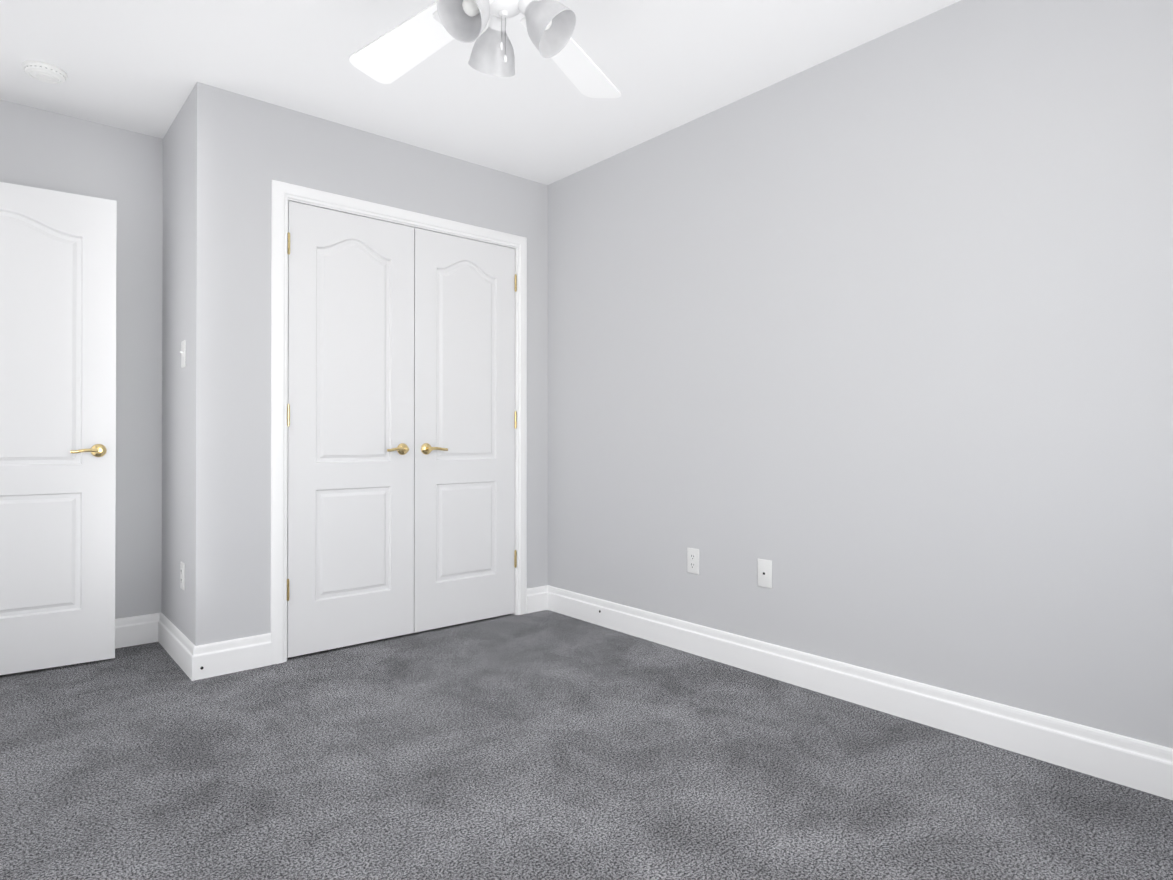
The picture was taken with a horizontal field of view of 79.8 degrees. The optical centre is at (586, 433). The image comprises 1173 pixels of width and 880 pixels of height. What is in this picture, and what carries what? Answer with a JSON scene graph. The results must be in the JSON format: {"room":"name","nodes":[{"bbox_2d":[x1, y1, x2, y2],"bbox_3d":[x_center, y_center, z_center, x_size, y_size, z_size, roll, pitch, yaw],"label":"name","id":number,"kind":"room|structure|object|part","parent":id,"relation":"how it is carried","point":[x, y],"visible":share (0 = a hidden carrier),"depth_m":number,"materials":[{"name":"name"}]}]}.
{"room":"empty bedroom","nodes":[
{"label":"empty bedroom","id":0,"kind":"room"},
{"bbox_2d":[0,100,162,618],"bbox_3d":[-1.832,-0.217,3.676,2.916,2.440,0.100,0,0,-41],"label":"wall","id":1,"kind":"structure","parent":0,"point":[49,150],"depth_m":3.32,"materials":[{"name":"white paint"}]},
{"bbox_2d":[115,613,154,648],"bbox_3d":[-2.430,0.933,3.079,0.980,0.135,0.016,0,0,-41],"label":"baseboard","id":2,"kind":"structure","parent":1,"relation":"attached to","point":[134,630],"depth_m":3.32,"materials":[{"name":"white paint"}]},
{"bbox_2d":[161,91,191,639],"bbox_3d":[-1.823,-0.219,3.208,0.100,2.440,0.622,0,0,-41],"label":"wall","id":3,"kind":"structure","parent":0,"point":[176,391],"depth_m":3.15,"materials":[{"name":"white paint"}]},
{"bbox_2d":[155,612,202,680],"bbox_3d":[-1.824,0.933,3.113,0.016,0.135,0.721,0,0,-41],"label":"baseboard","id":4,"kind":"structure","parent":3,"relation":"attached to","point":[189,657],"depth_m":3.03,"materials":[{"name":"white paint"}]},
{"bbox_2d":[180,562,184,589],"bbox_3d":[-1.750,0.615,3.036,0.008,0.115,0.070,0,0,-41],"label":"outlet","id":5,"kind":"object","parent":3,"relation":"attached to","point":[182,575],"visible":1,"depth_m":3.02,"materials":[{"name":"white plastic"}]},
{"bbox_2d":[180,340,185,367],"bbox_3d":[-1.750,-0.345,3.034,0.017,0.115,0.070,0,0,-41],"label":"switch plate","id":6,"kind":"object","parent":3,"relation":"attached to","point":[183,354],"visible":1,"depth_m":3.02,"materials":[{"name":"white plastic"}]},
{"bbox_2d":[190,82,547,645],"bbox_3d":[-0.941,-0.218,3.490,1.806,2.440,0.100,0,0,-41],"label":"wall","id":7,"kind":"structure","parent":0,"point":[245,150],"depth_m":3.01,"materials":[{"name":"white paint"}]},
{"bbox_2d":[203,633,271,678],"bbox_3d":[-1.474,0.932,2.949,0.280,0.135,0.016,0,0,-41],"label":"baseboard","id":8,"kind":"structure","parent":7,"relation":"attached to","point":[246,653],"depth_m":2.95,"materials":[{"name":"white paint"}]},
{"bbox_2d":[287,579,288,600],"bbox_3d":[-1.326,0.688,3.104,0.012,0.099,0.040,0,0,-41],"label":"left closet door hinge","id":9,"kind":"object","parent":7,"relation":"attached to","point":[287,589],"visible":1,"depth_m":3.09,"materials":[{"name":"gold metal"}]},
{"bbox_2d":[287,404,289,425],"bbox_3d":[-1.326,-0.082,3.108,0.012,0.099,0.040,0,0,-41],"label":"left closet door hinge","id":10,"kind":"object","parent":7,"relation":"attached to","point":[288,414],"visible":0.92,"depth_m":3.09,"materials":[{"name":"gold metal"}]},
{"bbox_2d":[287,232,289,254],"bbox_3d":[-1.326,-0.842,3.112,0.012,0.099,0.040,0,0,-41],"label":"left closet door hinge","id":11,"kind":"object","parent":7,"relation":"attached to","point":[288,242],"visible":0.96,"depth_m":3.10,"materials":[{"name":"gold metal"}]},
{"bbox_2d":[287,201,413,657],"bbox_3d":[-1.084,-0.021,3.292,0.605,2.020,0.086,0,0,-41],"label":"closet door","id":12,"kind":"structure","parent":7,"relation":"in","point":[350,530],"depth_m":3.28,"materials":[{"name":"white paint"}]},
{"bbox_3d":[-0.916,0.075,3.391,0.100,0.021,0.017,0,0,-41],"label":"handle lever","id":13,"kind":"part","parent":12,"relation":"part of","materials":[{"name":"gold metal"}]},
{"bbox_3d":[-0.890,0.075,3.436,0.058,0.058,0.050,0,0,-41],"label":"handle","id":14,"kind":"part","parent":12,"relation":"part of","materials":[{"name":"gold metal"}]},
{"bbox_2d":[270,180,526,664],"bbox_3d":[-0.889,-0.025,3.533,1.258,2.054,0.102,0,0,-41],"label":"door frame","id":15,"kind":"structure","parent":7,"relation":"attached to","point":[348,212],"depth_m":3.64,"materials":[{"name":"white paint"}]},
{"bbox_2d":[414,228,514,632],"bbox_3d":[-0.622,-0.019,3.689,0.605,2.020,0.086,0,0,-41],"label":"closet door","id":16,"kind":"structure","parent":7,"relation":"in","point":[464,421],"depth_m":3.68,"materials":[{"name":"white paint"}]},
{"bbox_3d":[-0.793,0.075,3.519,0.058,0.058,0.050,0,0,-41],"label":"handle","id":17,"kind":"part","parent":16,"relation":"part of","materials":[{"name":"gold metal"}]},
{"bbox_3d":[-0.745,0.076,3.538,0.100,0.021,0.017,0,0,-41],"label":"handle lever","id":18,"kind":"part","parent":16,"relation":"part of","materials":[{"name":"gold metal"}]},
{"bbox_2d":[514,550,516,567],"bbox_3d":[-0.403,0.692,3.897,0.012,0.099,0.040,0,0,-41],"label":"right closet door hinge","id":19,"kind":"object","parent":7,"relation":"attached to","point":[515,558],"visible":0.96,"depth_m":3.88,"materials":[{"name":"gold metal"}]},
{"bbox_2d":[514,411,516,428],"bbox_3d":[-0.403,-0.078,3.901,0.012,0.099,0.040,0,0,-41],"label":"right closet door hinge","id":20,"kind":"object","parent":7,"relation":"attached to","point":[515,419],"visible":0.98,"depth_m":3.89,"materials":[{"name":"gold metal"}]},
{"bbox_2d":[515,274,516,291],"bbox_3d":[-0.403,-0.838,3.905,0.012,0.099,0.040,0,0,-41],"label":"right closet door hinge","id":21,"kind":"object","parent":7,"relation":"attached to","point":[515,282],"visible":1,"depth_m":3.89,"materials":[{"name":"gold metal"}]},
{"bbox_2d":[0,0,960,184],"bbox_3d":[-0.299,-1.496,1.976,3.016,0.100,4.687,0,0,-41],"label":"ceiling","id":22,"kind":"structure","parent":0,"point":[146,66],"depth_m":2.74,"materials":[{"name":"white paint"}]},
{"bbox_2d":[22,60,67,83],"bbox_3d":[-2.145,-1.426,2.778,0.144,0.032,0.144,0,0,-41],"label":"smoke detector","id":23,"kind":"object","parent":22,"relation":"attached to","point":[44,72],"visible":1,"depth_m":2.75,"materials":[{"name":"white plastic"}]},
{"bbox_2d":[349,0,620,97],"bbox_3d":[-0.255,-1.214,1.865,1.331,0.464,1.316,0,0,-41],"label":"ceiling fan","id":24,"kind":"object","parent":22,"relation":"hanging from","point":[395,53],"visible":1,"depth_m":1.95,"materials":[{"name":"white plastic"}]},
{"bbox_3d":[-0.544,-1.193,2.140,0.187,0.037,0.523,0,0,-41],"label":"blade","id":25,"kind":"part","parent":24,"relation":"part of","materials":[{"name":"white wood"}]},
{"bbox_3d":[-0.299,-1.064,1.755,0.140,0.140,0.133,0,0,-41],"label":"lamp shade","id":26,"kind":"part","parent":24,"relation":"part of","materials":[{"name":"white glass"}]},
{"bbox_3d":[-0.285,-1.088,1.775,0.058,0.059,0.045,0,0,-41],"label":"bulb","id":27,"kind":"part","parent":24,"relation":"part of","materials":[{"name":"white glass"}]},
{"bbox_3d":[-0.257,-1.063,1.977,0.132,0.140,0.139,0,0,-41],"label":"lamp shade","id":28,"kind":"part","parent":24,"relation":"part of","materials":[{"name":"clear glass"}]},
{"bbox_2d":[489,15,504,30],"bbox_3d":[-0.242,-1.120,1.918,0.050,0.054,0.054,0,0,-41],"label":"socket","id":29,"kind":"object","parent":24,"relation":"attached to","point":[495,20],"depth_m":1.90,"materials":[{"name":"white plastic"}]},
{"bbox_3d":[-0.215,-1.054,1.857,0.002,0.100,0.002,0,0,-41],"label":"chain","id":30,"kind":"part","parent":24,"relation":"part of","materials":[{"name":"silver metal"}]},
{"bbox_2d":[518,0,534,15],"bbox_3d":[-0.152,-1.121,1.841,0.052,0.054,0.053,0,0,-41],"label":"socket","id":31,"kind":"object","parent":24,"relation":"attached to","point":[525,7],"depth_m":1.82,"materials":[{"name":"white plastic"}]},
{"bbox_3d":[-0.087,-1.064,1.830,0.133,0.140,0.134,0,0,-41],"label":"lamp shade","id":32,"kind":"part","parent":24,"relation":"part of","materials":[{"name":"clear glass"}]},
{"bbox_3d":[-0.043,-1.192,2.252,0.504,0.037,0.320,0,0,-41],"label":"blade","id":33,"kind":"part","parent":24,"relation":"part of","materials":[{"name":"white wood"}]},
{"bbox_2d":[0,610,1172,879],"bbox_3d":[-0.299,1.044,1.962,3.016,0.100,4.687,0,0,-41],"label":"floor","id":34,"kind":"structure","parent":0,"point":[546,744],"depth_m":2.02,"materials":[{"name":"carpet"}]},
{"bbox_2d":[548,0,1172,748],"bbox_3d":[0.806,-0.221,2.920,0.100,2.440,4.687,0,0,-41],"label":"wall","id":35,"kind":"structure","parent":0,"point":[866,348],"depth_m":2.47,"materials":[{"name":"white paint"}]},
{"bbox_2d":[687,548,698,574],"bbox_3d":[0.487,0.581,3.205,0.007,0.115,0.070,0,0,-41],"label":"outlet","id":36,"kind":"object","parent":35,"relation":"attached to","point":[694,560],"visible":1,"depth_m":3.20,"materials":[{"name":"white plastic"}]},
{"bbox_2d":[758,558,771,587],"bbox_3d":[0.739,0.579,2.911,0.009,0.115,0.070,0,0,-41],"label":"outlet","id":37,"kind":"object","parent":35,"relation":"attached to","point":[764,573],"visible":1,"depth_m":2.91,"materials":[{"name":"white plastic"}]},
{"bbox_2d":[539,585,1172,799],"bbox_3d":[0.998,0.930,2.602,0.016,0.135,3.765,0,0,-41],"label":"baseboard","id":38,"kind":"structure","parent":35,"relation":"attached to","point":[1141,765],"depth_m":2.44,"materials":[{"name":"white paint"}]},
{"bbox_3d":[-1.372,-0.231,0.981,0.100,2.440,4.587,0,0,-41],"label":"wall","id":39,"kind":"structure","parent":0,"visible":0},
{"bbox_2d":[0,182,116,674],"bbox_3d":[-2.386,-0.023,2.875,0.762,2.020,0.151,0,0,-41],"label":"entry door","id":40,"kind":"structure","parent":39,"relation":"in","point":[57,407],"depth_m":2.98,"materials":[{"name":"white paint"}]},
{"bbox_3d":[-2.144,0.073,2.998,0.100,0.021,0.022,0,0,-41],"label":"handle lever","id":41,"kind":"part","parent":40,"relation":"part of","materials":[{"name":"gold metal"}]},
{"bbox_3d":[-2.115,0.073,3.044,0.058,0.058,0.052,0,0,-41],"label":"handle","id":42,"kind":"part","parent":40,"relation":"part of","materials":[{"name":"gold metal"}]}
]}

